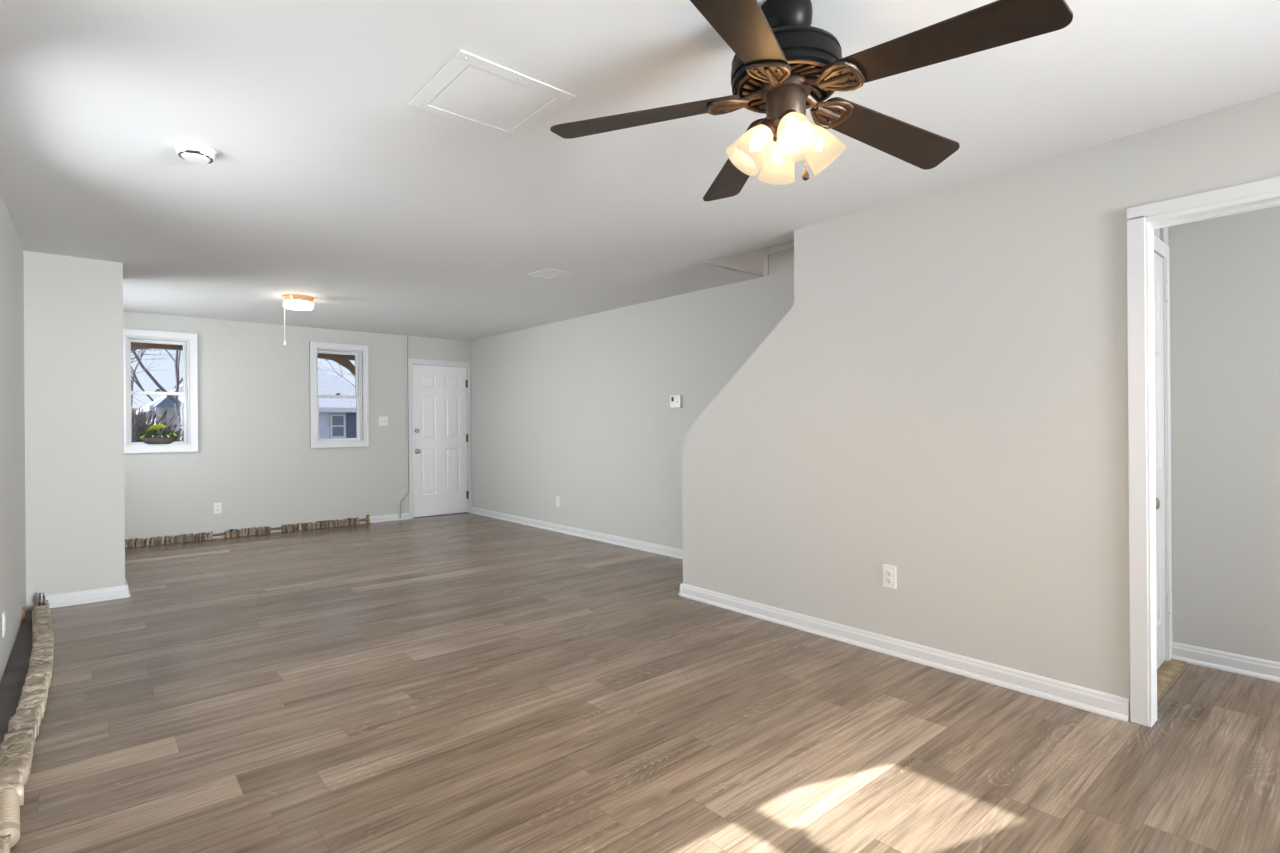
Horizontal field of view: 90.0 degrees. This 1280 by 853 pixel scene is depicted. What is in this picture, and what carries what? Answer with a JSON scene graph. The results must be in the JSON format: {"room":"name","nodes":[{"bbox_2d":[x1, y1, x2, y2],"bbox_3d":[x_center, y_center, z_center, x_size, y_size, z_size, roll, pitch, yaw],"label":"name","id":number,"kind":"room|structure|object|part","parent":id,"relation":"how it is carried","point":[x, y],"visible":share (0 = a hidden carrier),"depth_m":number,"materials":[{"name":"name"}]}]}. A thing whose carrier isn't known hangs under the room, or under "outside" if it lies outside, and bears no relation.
{"room":"empty living room","nodes":[
{"label":"empty living room","id":0,"kind":"room"},
{"bbox_2d":[0,192,25,681],"bbox_3d":[-2.202,-0.014,1.928,0.160,2.520,11.395,0,0,-41],"label":"wall","id":1,"kind":"structure","parent":0,"point":[12,388],"depth_m":3.56,"materials":[{"name":"grey paint"}]},
{"bbox_2d":[2,610,5,636],"bbox_3d":[-3.159,0.984,3.181,0.011,0.118,0.072,0,0,-41],"label":"outlet","id":2,"kind":"object","parent":1,"relation":"attached to","point":[4,611],"visible":1,"depth_m":3.17,"materials":[{"name":"white plastic"}]},
{"bbox_2d":[23,251,124,610],"bbox_3d":[-4.147,-0.004,4.706,0.528,2.510,0.656,0,0,-41],"label":"wall column","id":3,"kind":"structure","parent":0,"point":[74,365],"depth_m":4.45,"materials":[{"name":"grey paint"}]},
{"bbox_2d":[36,578,130,607],"bbox_3d":[-4.094,1.198,4.724,0.498,0.085,0.686,0,0,-41],"label":"baseboard","id":4,"kind":"structure","parent":3,"relation":"attached to","point":[117,592],"depth_m":4.49,"materials":[{"name":"white paint"}]},
{"bbox_2d":[142,437,175,443],"bbox_3d":[-5.084,0.160,6.765,0.292,0.070,0.117,0,0,-41],"label":"bowl","id":5,"kind":"object","parent":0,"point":[149,440],"depth_m":6.73,"materials":[{"name":"grey ceramic"}]},
{"bbox_2d":[131,342,354,376],"bbox_3d":[-5.330,-0.040,8.281,8.660,3.820,2.300,0,0,-41],"label":"roof","id":6,"kind":"structure","parent":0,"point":[343,360],"depth_m":9.57,"materials":[{"name":"brown wood"}]},
{"bbox_2d":[123,311,469,546],"bbox_3d":[-4.104,0.001,7.699,4.800,2.520,0.160,0,0,-41],"label":"wall","id":7,"kind":"structure","parent":0,"point":[254,457],"depth_m":7.41,"materials":[{"name":"grey paint"}]},
{"bbox_2d":[123,328,197,452],"bbox_3d":[-5.125,-0.358,6.805,0.678,1.279,0.180,0,0,-41],"label":"window","id":8,"kind":"structure","parent":7,"relation":"in","point":[188,340],"depth_m":6.84,"materials":[{"name":"white paint"}]},
{"bbox_3d":[-5.163,-0.622,6.848,0.506,0.584,0.034,0,0,-41],"label":"sash","id":9,"kind":"part","parent":8,"relation":"part of","materials":[{"name":"white paint"}]},
{"bbox_3d":[-5.136,-0.083,6.821,0.506,0.561,0.034,0,0,-41],"label":"sash","id":10,"kind":"part","parent":8,"relation":"part of","materials":[{"name":"white paint"}]},
{"bbox_2d":[138,424,180,443],"bbox_3d":[-5.081,0.087,6.767,0.366,0.215,0.117,0,0,-41],"label":"potted plant","id":11,"kind":"object","parent":8,"relation":"on","point":[159,438],"visible":1,"depth_m":6.74,"materials":[{"name":"green plant"}]},
{"bbox_2d":[214,503,220,513],"bbox_3d":[-4.678,0.913,7.089,0.072,0.118,0.011,0,0,-41],"label":"outlet","id":12,"kind":"object","parent":7,"relation":"attached to","point":[217,506],"visible":1,"depth_m":7.08,"materials":[{"name":"white plastic"}]},
{"bbox_2d":[309,341,368,447],"bbox_3d":[-3.761,-0.375,7.976,0.677,1.281,0.180,0,0,-41],"label":"window","id":13,"kind":"structure","parent":7,"relation":"in","point":[360,352],"depth_m":8.00,"materials":[{"name":"white paint"}]},
{"bbox_3d":[-3.799,-0.639,8.019,0.505,0.585,0.034,0,0,-41],"label":"sash","id":14,"kind":"part","parent":13,"relation":"part of","materials":[{"name":"white paint"}]},
{"bbox_3d":[-3.772,-0.100,7.991,0.505,0.562,0.034,0,0,-41],"label":"sash","id":15,"kind":"part","parent":13,"relation":"part of","materials":[{"name":"white paint"}]},
{"bbox_2d":[379,417,387,425],"bbox_3d":[-3.313,-0.061,8.262,0.116,0.116,0.018,0,0,-41],"label":"light switch","id":16,"kind":"object","parent":7,"relation":"attached to","point":[383,421],"visible":1,"depth_m":8.27,"materials":[{"name":"white plastic"}]},
{"bbox_2d":[370,513,409,522],"bbox_3d":[-3.244,1.195,8.305,0.502,0.078,0.030,0,0,-41],"label":"baseboard","id":17,"kind":"structure","parent":7,"relation":"attached to","point":[373,519],"depth_m":8.29,"materials":[{"name":"white paint"}]},
{"bbox_2d":[398,335,408,518],"bbox_3d":[-3.120,0.019,8.424,0.145,2.422,0.022,0,0,-41],"label":"cable raceway","id":18,"kind":"object","parent":7,"relation":"attached to","point":[406,336],"visible":1,"depth_m":8.45,"materials":[{"name":"grey paint"}]},
{"bbox_2d":[408,358,471,518],"bbox_3d":[-2.769,0.168,8.810,0.887,2.126,0.211,0,0,-41],"label":"door","id":19,"kind":"structure","parent":7,"relation":"in","point":[439,391],"depth_m":8.77,"materials":[{"name":"white paint"}]},
{"bbox_2d":[0,512,1279,852],"bbox_3d":[-0.379,1.221,3.380,4.885,0.024,11.435,0,0,-41],"label":"floor","id":20,"kind":"structure","parent":0,"point":[464,682],"depth_m":2.56,"materials":[{"name":"brown wood"}]},
{"bbox_2d":[22,607,25,621],"bbox_3d":[-3.901,1.194,4.051,0.012,0.080,0.080,0,0,-41],"label":"wood block","id":21,"kind":"object","parent":20,"relation":"on","point":[23,608],"visible":1,"depth_m":4.02,"materials":[{"name":"brown wood"}]},
{"bbox_2d":[0,593,53,852],"bbox_3d":[-2.716,1.163,2.833,0.154,0.126,3.851,0,0,-41],"label":"pipe","id":22,"kind":"object","parent":20,"relation":"on","point":[16,749],"visible":1,"depth_m":2.47,"materials":[{"name":"beige stone"}]},
{"bbox_2d":[125,515,369,547],"bbox_3d":[-4.513,1.188,7.169,2.877,0.108,0.060,0,0,-41],"label":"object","id":23,"kind":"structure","parent":20,"relation":"on","point":[350,521],"depth_m":7.21,"materials":[{"name":"brown wood"}]},
{"bbox_2d":[0,0,1279,340],"bbox_3d":[-0.367,-1.186,3.538,4.835,0.060,11.135,0,0,-41],"label":"ceiling","id":24,"kind":"structure","parent":0,"point":[323,182],"depth_m":2.57,"materials":[{"name":"white paint"}]},
{"bbox_2d":[174,141,216,163],"bbox_3d":[-1.872,-1.146,2.697,0.146,0.054,0.146,0,0,-16],"label":"smoke detector","id":25,"kind":"object","parent":24,"relation":"attached to","point":[192,152],"visible":1,"depth_m":2.66,"materials":[{"name":"white plastic"}]},
{"bbox_2d":[281,294,314,344],"bbox_3d":[-3.137,-0.963,5.880,0.272,0.449,0.272,0,0,-41],"label":"ceiling light","id":26,"kind":"object","parent":24,"relation":"attached to","point":[291,301],"visible":1,"depth_m":5.79,"materials":[{"name":"white glass"}]},
{"bbox_3d":[-3.138,-1.106,5.880,0.244,0.064,0.244,0,0,-41],"label":"lamp shade","id":27,"kind":"part","parent":26,"relation":"part of","materials":[{"name":"white glass"}]},
{"bbox_2d":[408,50,576,139],"bbox_3d":[-0.530,-1.159,2.278,0.432,0.016,0.440,0,0,-41],"label":"access hatch","id":28,"kind":"object","parent":24,"relation":"attached to","point":[480,93],"visible":1,"depth_m":2.25,"materials":[{"name":"white paint"}]},
{"bbox_3d":[-0.530,-1.161,2.278,0.322,0.012,0.332,0,0,-41],"label":"hatch panel","id":29,"kind":"part","parent":28,"relation":"part of","materials":[{"name":"white paint"}]},
{"bbox_2d":[527,268,569,279],"bbox_3d":[-0.712,-1.189,4.998,0.230,0.012,0.290,0,0,-41],"label":"ceiling vent","id":30,"kind":"object","parent":24,"relation":"in","point":[546,273],"visible":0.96,"depth_m":5.00,"materials":[{"name":"white metal"}]},
{"bbox_2d":[550,0,1072,200],"bbox_3d":[0.444,-0.925,1.777,1.288,0.480,1.260,0,0,-41],"label":"ceiling fan","id":31,"kind":"object","parent":24,"relation":"hanging from","point":[784,66],"visible":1,"depth_m":1.72,"materials":[{"name":"brown wood"}]},
{"bbox_3d":[0.015,-0.890,1.853,0.543,0.076,0.140,0,0,9],"label":"fan blade","id":32,"kind":"part","parent":31,"relation":"part of","materials":[{"name":"brown wood"}]},
{"bbox_3d":[0.345,-0.893,2.185,0.140,0.076,0.543,0,0,-9],"label":"fan blade","id":33,"kind":"part","parent":31,"relation":"part of","materials":[{"name":"brown wood"}]},
{"bbox_3d":[0.229,-0.892,1.436,0.140,0.076,0.543,0,0,27],"label":"fan blade","id":34,"kind":"part","parent":31,"relation":"part of","materials":[{"name":"brown wood"}]},
{"bbox_3d":[0.311,-0.777,1.791,0.139,0.146,0.112,0,0,-1],"label":"lamp shade","id":35,"kind":"part","parent":31,"relation":"part of","materials":[{"name":"white glass"}]},
{"bbox_3d":[0.359,-0.833,1.791,0.053,0.051,0.052,0,0,0],"label":"lamp arm","id":36,"kind":"part","parent":31,"relation":"part of","materials":[{"name":"brown metal"}]},
{"bbox_3d":[0.409,-0.778,1.890,0.112,0.146,0.139,0,0,-1],"label":"lamp shade","id":37,"kind":"part","parent":31,"relation":"part of","materials":[{"name":"white glass"}]},
{"bbox_3d":[0.409,-0.834,1.742,0.052,0.051,0.053,0,0,0],"label":"lamp arm","id":38,"kind":"part","parent":31,"relation":"part of","materials":[{"name":"brown metal"}]},
{"bbox_3d":[0.410,-0.802,1.719,0.040,0.066,0.057,0,0,-1],"label":"bulb","id":39,"kind":"part","parent":31,"relation":"part of","materials":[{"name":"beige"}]},
{"bbox_3d":[0.410,-0.778,1.693,0.112,0.146,0.139,0,0,-1],"label":"lamp shade","id":40,"kind":"part","parent":31,"relation":"part of","materials":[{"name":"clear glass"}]},
{"bbox_3d":[0.464,-0.703,1.790,0.020,0.035,0.020,0,0,-41],"label":"pull knob","id":41,"kind":"part","parent":31,"relation":"part of","materials":[{"name":"brown metal"}]},
{"bbox_3d":[0.508,-0.779,1.792,0.139,0.146,0.112,0,0,-1],"label":"lamp shade","id":42,"kind":"part","parent":31,"relation":"part of","materials":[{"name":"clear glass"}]},
{"bbox_3d":[0.763,-0.896,1.974,0.543,0.076,0.140,0,0,-27],"label":"fan blade","id":43,"kind":"part","parent":31,"relation":"part of","materials":[{"name":"brown wood"}]},
{"bbox_3d":[0.691,-0.896,1.511,0.543,0.076,0.140,0,0,45],"label":"fan blade","id":44,"kind":"part","parent":31,"relation":"part of","materials":[{"name":"brown wood"}]},
{"bbox_2d":[705,248,763,276],"bbox_3d":[0.695,-2.441,4.921,0.773,2.508,0.100,0,0,-41],"label":"wall","id":45,"kind":"structure","parent":0,"point":[751,262],"depth_m":4.95,"materials":[{"name":"white paint"}]},
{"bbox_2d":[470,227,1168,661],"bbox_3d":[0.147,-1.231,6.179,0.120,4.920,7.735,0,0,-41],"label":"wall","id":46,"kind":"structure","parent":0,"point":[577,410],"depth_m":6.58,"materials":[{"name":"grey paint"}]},
{"bbox_2d":[556,496,559,506],"bbox_3d":[-0.943,0.875,7.369,0.011,0.118,0.072,0,0,-41],"label":"outlet","id":47,"kind":"object","parent":46,"relation":"attached to","point":[557,498],"visible":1,"depth_m":7.37,"materials":[{"name":"white plastic"}]},
{"bbox_2d":[470,507,682,558],"bbox_3d":[-0.725,1.174,7.100,0.030,0.082,5.130,0,0,-41],"label":"baseboard","id":48,"kind":"structure","parent":46,"relation":"attached to","point":[621,541],"depth_m":6.90,"materials":[{"name":"white paint"}]},
{"bbox_2d":[670,395,682,407],"bbox_3d":[0.330,-0.223,5.862,0.030,0.116,0.144,0,0,-41],"label":"thermostat","id":49,"kind":"object","parent":46,"relation":"attached to","point":[676,401],"visible":1,"depth_m":5.84,"materials":[{"name":"white plastic"}]},
{"bbox_2d":[682,92,1279,698],"bbox_3d":[2.294,-0.047,2.303,0.090,2.520,6.026,0,0,-41],"label":"wall","id":50,"kind":"structure","parent":0,"point":[940,398],"depth_m":3.09,"materials":[{"name":"grey paint"}]},
{"bbox_2d":[883,564,895,588],"bbox_3d":[1.315,0.795,3.375,0.011,0.118,0.072,0,0,-41],"label":"outlet","id":51,"kind":"object","parent":50,"relation":"attached to","point":[889,572],"visible":1,"depth_m":3.37,"materials":[{"name":"white plastic"}]},
{"bbox_2d":[886,570,891,575],"bbox_3d":[1.313,0.776,3.373,0.003,0.033,0.033,0,0,-41],"label":"receptacle","id":52,"kind":"object","parent":51,"relation":"attached to","point":[888,572],"depth_m":3.37,"materials":[{"name":"grey plastic"}]},
{"bbox_2d":[886,577,891,583],"bbox_3d":[1.313,0.815,3.373,0.003,0.033,0.033,0,0,-41],"label":"receptacle","id":53,"kind":"object","parent":51,"relation":"attached to","point":[888,579],"depth_m":3.37,"materials":[{"name":"grey plastic"}]},
{"bbox_2d":[678,583,1129,721],"bbox_3d":[1.161,1.159,3.611,0.120,0.085,2.613,0,0,-41],"label":"baseboard","id":54,"kind":"structure","parent":50,"relation":"attached to","point":[1109,705],"depth_m":3.19,"materials":[{"name":"white paint"}]},
{"bbox_2d":[1126,176,1279,726],"bbox_3d":[2.308,0.157,2.272,0.103,2.072,0.913,0,0,-41],"label":"doorway","id":55,"kind":"structure","parent":50,"relation":"in","point":[1142,221],"depth_m":2.55,"materials":[{"name":"white paint"}]},
{"bbox_2d":[1154,228,1159,238],"bbox_3d":[2.343,-0.048,3.055,0.964,2.520,0.115,0,0,-41],"label":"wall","id":56,"kind":"structure","parent":0,"point":[1156,231],"depth_m":3.19,"materials":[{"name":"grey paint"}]},
{"bbox_2d":[1154,235,1171,668],"bbox_3d":[2.455,0.139,3.043,0.698,2.105,0.105,0,0,-41],"label":"door","id":57,"kind":"structure","parent":56,"relation":"in","point":[1161,249],"depth_m":3.17,"materials":[{"name":"white paint"}]},
{"bbox_3d":[2.296,0.348,2.878,0.066,0.066,0.065,0,0,-41],"label":"knob","id":58,"kind":"part","parent":57,"relation":"part of","materials":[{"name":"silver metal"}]},
{"bbox_2d":[1157,659,1186,698],"bbox_3d":[2.373,1.187,3.007,0.835,0.010,0.175,0,0,-41],"label":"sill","id":59,"kind":"structure","parent":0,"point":[1168,670],"depth_m":3.07,"materials":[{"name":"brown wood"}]},
{"bbox_2d":[1168,206,1279,662],"bbox_3d":[3.865,-0.059,2.026,0.115,2.520,3.560,0,0,-41],"label":"wall","id":60,"kind":"structure","parent":0,"point":[1225,270],"depth_m":3.12,"materials":[{"name":"grey paint"}]},
{"bbox_2d":[1172,642,1279,682],"bbox_3d":[3.508,1.141,2.341,0.030,0.085,2.474,0,0,-41],"label":"baseboard","id":61,"kind":"structure","parent":60,"relation":"attached to","point":[1210,658],"depth_m":3.10,"materials":[{"name":"white paint"}]},
{"label":"outside","id":62,"kind":"structure","parent":0,"visible":0},
{"label":"ground","id":63,"kind":"structure","parent":62,"visible":0},
{"bbox_2d":[131,405,143,418],"bbox_3d":[-29.219,0.715,28.925,12.758,3.500,3.483,0,0,-41],"label":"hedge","id":64,"kind":"object","parent":63,"relation":"on","point":[141,406],"visible":0.02,"depth_m":31.57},
{"bbox_2d":[131,349,144,406],"bbox_3d":[-40.340,-5.768,48.910,11.964,15.812,14.838,0,0,-20],"label":"bare tree","id":65,"kind":"object","parent":63,"relation":"on","point":[132,381],"visible":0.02,"depth_m":50.44,"materials":[{"name":"grey plant"}]},
{"bbox_2d":[131,349,172,362],"bbox_3d":[-22.313,-2.902,24.874,5.938,9.809,11.544,0,0,7],"label":"bare tree","id":66,"kind":"object","parent":63,"relation":"on","point":[136,349],"visible":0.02,"depth_m":28.81,"materials":[{"name":"grey plant"}]},
{"bbox_2d":[131,349,178,410],"bbox_3d":[-13.143,-1.658,15.005,6.235,7.198,5.256,0,0,40],"label":"bare tree","id":67,"kind":"object","parent":63,"relation":"on","point":[140,349],"visible":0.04,"depth_m":17.37,"materials":[{"name":"grey plant"}]},
{"bbox_2d":[131,366,182,400],"bbox_3d":[-24.592,-3.103,35.002,10.451,10.262,6.133,0,0,-41],"label":"bare tree","id":68,"kind":"object","parent":63,"relation":"on","point":[135,380],"visible":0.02,"depth_m":34.72,"materials":[{"name":"grey plant"}]},
{"bbox_2d":[131,408,183,441],"bbox_3d":[-13.436,0.703,16.755,3.090,2.490,2.982,0,0,36],"label":"bush","id":69,"kind":"object","parent":63,"relation":"on","point":[140,419],"visible":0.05,"depth_m":16.87,"materials":[{"name":"grey plant"}]},
{"bbox_2d":[132,350,183,437],"bbox_3d":[-14.181,-2.043,19.562,4.616,8.020,5.013,0,0,-29],"label":"bare tree","id":70,"kind":"object","parent":63,"relation":"on","point":[174,400],"visible":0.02,"depth_m":19.76,"materials":[{"name":"grey plant"}]},
{"bbox_2d":[136,369,355,439],"bbox_3d":[-16.572,-0.746,28.282,8.600,5.400,10.300,0,0,-41],"label":"house","id":71,"kind":"structure","parent":63,"relation":"on","point":[337,416],"depth_m":26.58,"materials":[{"name":"grey"}]},
{"bbox_3d":[-16.407,0.648,21.760,0.100,2.610,0.100,0,0,-41],"label":"gable post","id":72,"kind":"part","parent":71,"relation":"part of","materials":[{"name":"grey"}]},
{"bbox_3d":[-18.313,0.642,27.404,4.100,2.650,8.550,0,0,-41],"label":"wall panel","id":73,"kind":"part","parent":71,"relation":"part of","materials":[{"name":"grey"}]},
{"bbox_3d":[-15.316,0.619,29.977,3.800,2.650,8.550,0,0,-41],"label":"wall panel","id":74,"kind":"part","parent":71,"relation":"part of","materials":[{"name":"blue"}]},
{"bbox_3d":[-12.598,0.014,26.667,0.460,0.860,0.040,0,0,-41],"label":"pane","id":75,"kind":"part","parent":71,"relation":"part of","materials":[{"name":"grey glass"}]},
{"bbox_2d":[346,412,355,437],"bbox_3d":[-12.131,-0.009,27.045,0.500,1.260,0.075,0,0,-41],"label":"shutter","id":76,"kind":"object","parent":71,"relation":"hanging from","point":[350,416],"depth_m":26.96,"materials":[{"name":"blue wood"}]},
{"bbox_2d":[318,360,354,385],"bbox_3d":[-19.907,-2.888,47.555,8.032,9.748,8.937,0,0,9],"label":"bare tree","id":77,"kind":"object","parent":63,"relation":"on","point":[320,360],"visible":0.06,"depth_m":46.26,"materials":[{"name":"grey plant"}]},
{"bbox_3d":[1.455,-2.461,4.013,0.903,2.480,2.470,0,0,-41],"label":"wall","id":78,"kind":"structure","parent":0,"visible":0},
{"bbox_2d":[763,241,793,275],"bbox_3d":[1.725,-1.302,4.237,0.014,0.212,2.270,0,0,-41],"label":"trim","id":79,"kind":"structure","parent":78,"relation":"attached to","point":[766,252],"depth_m":5.05,"materials":[{"name":"white paint"}]}
]}

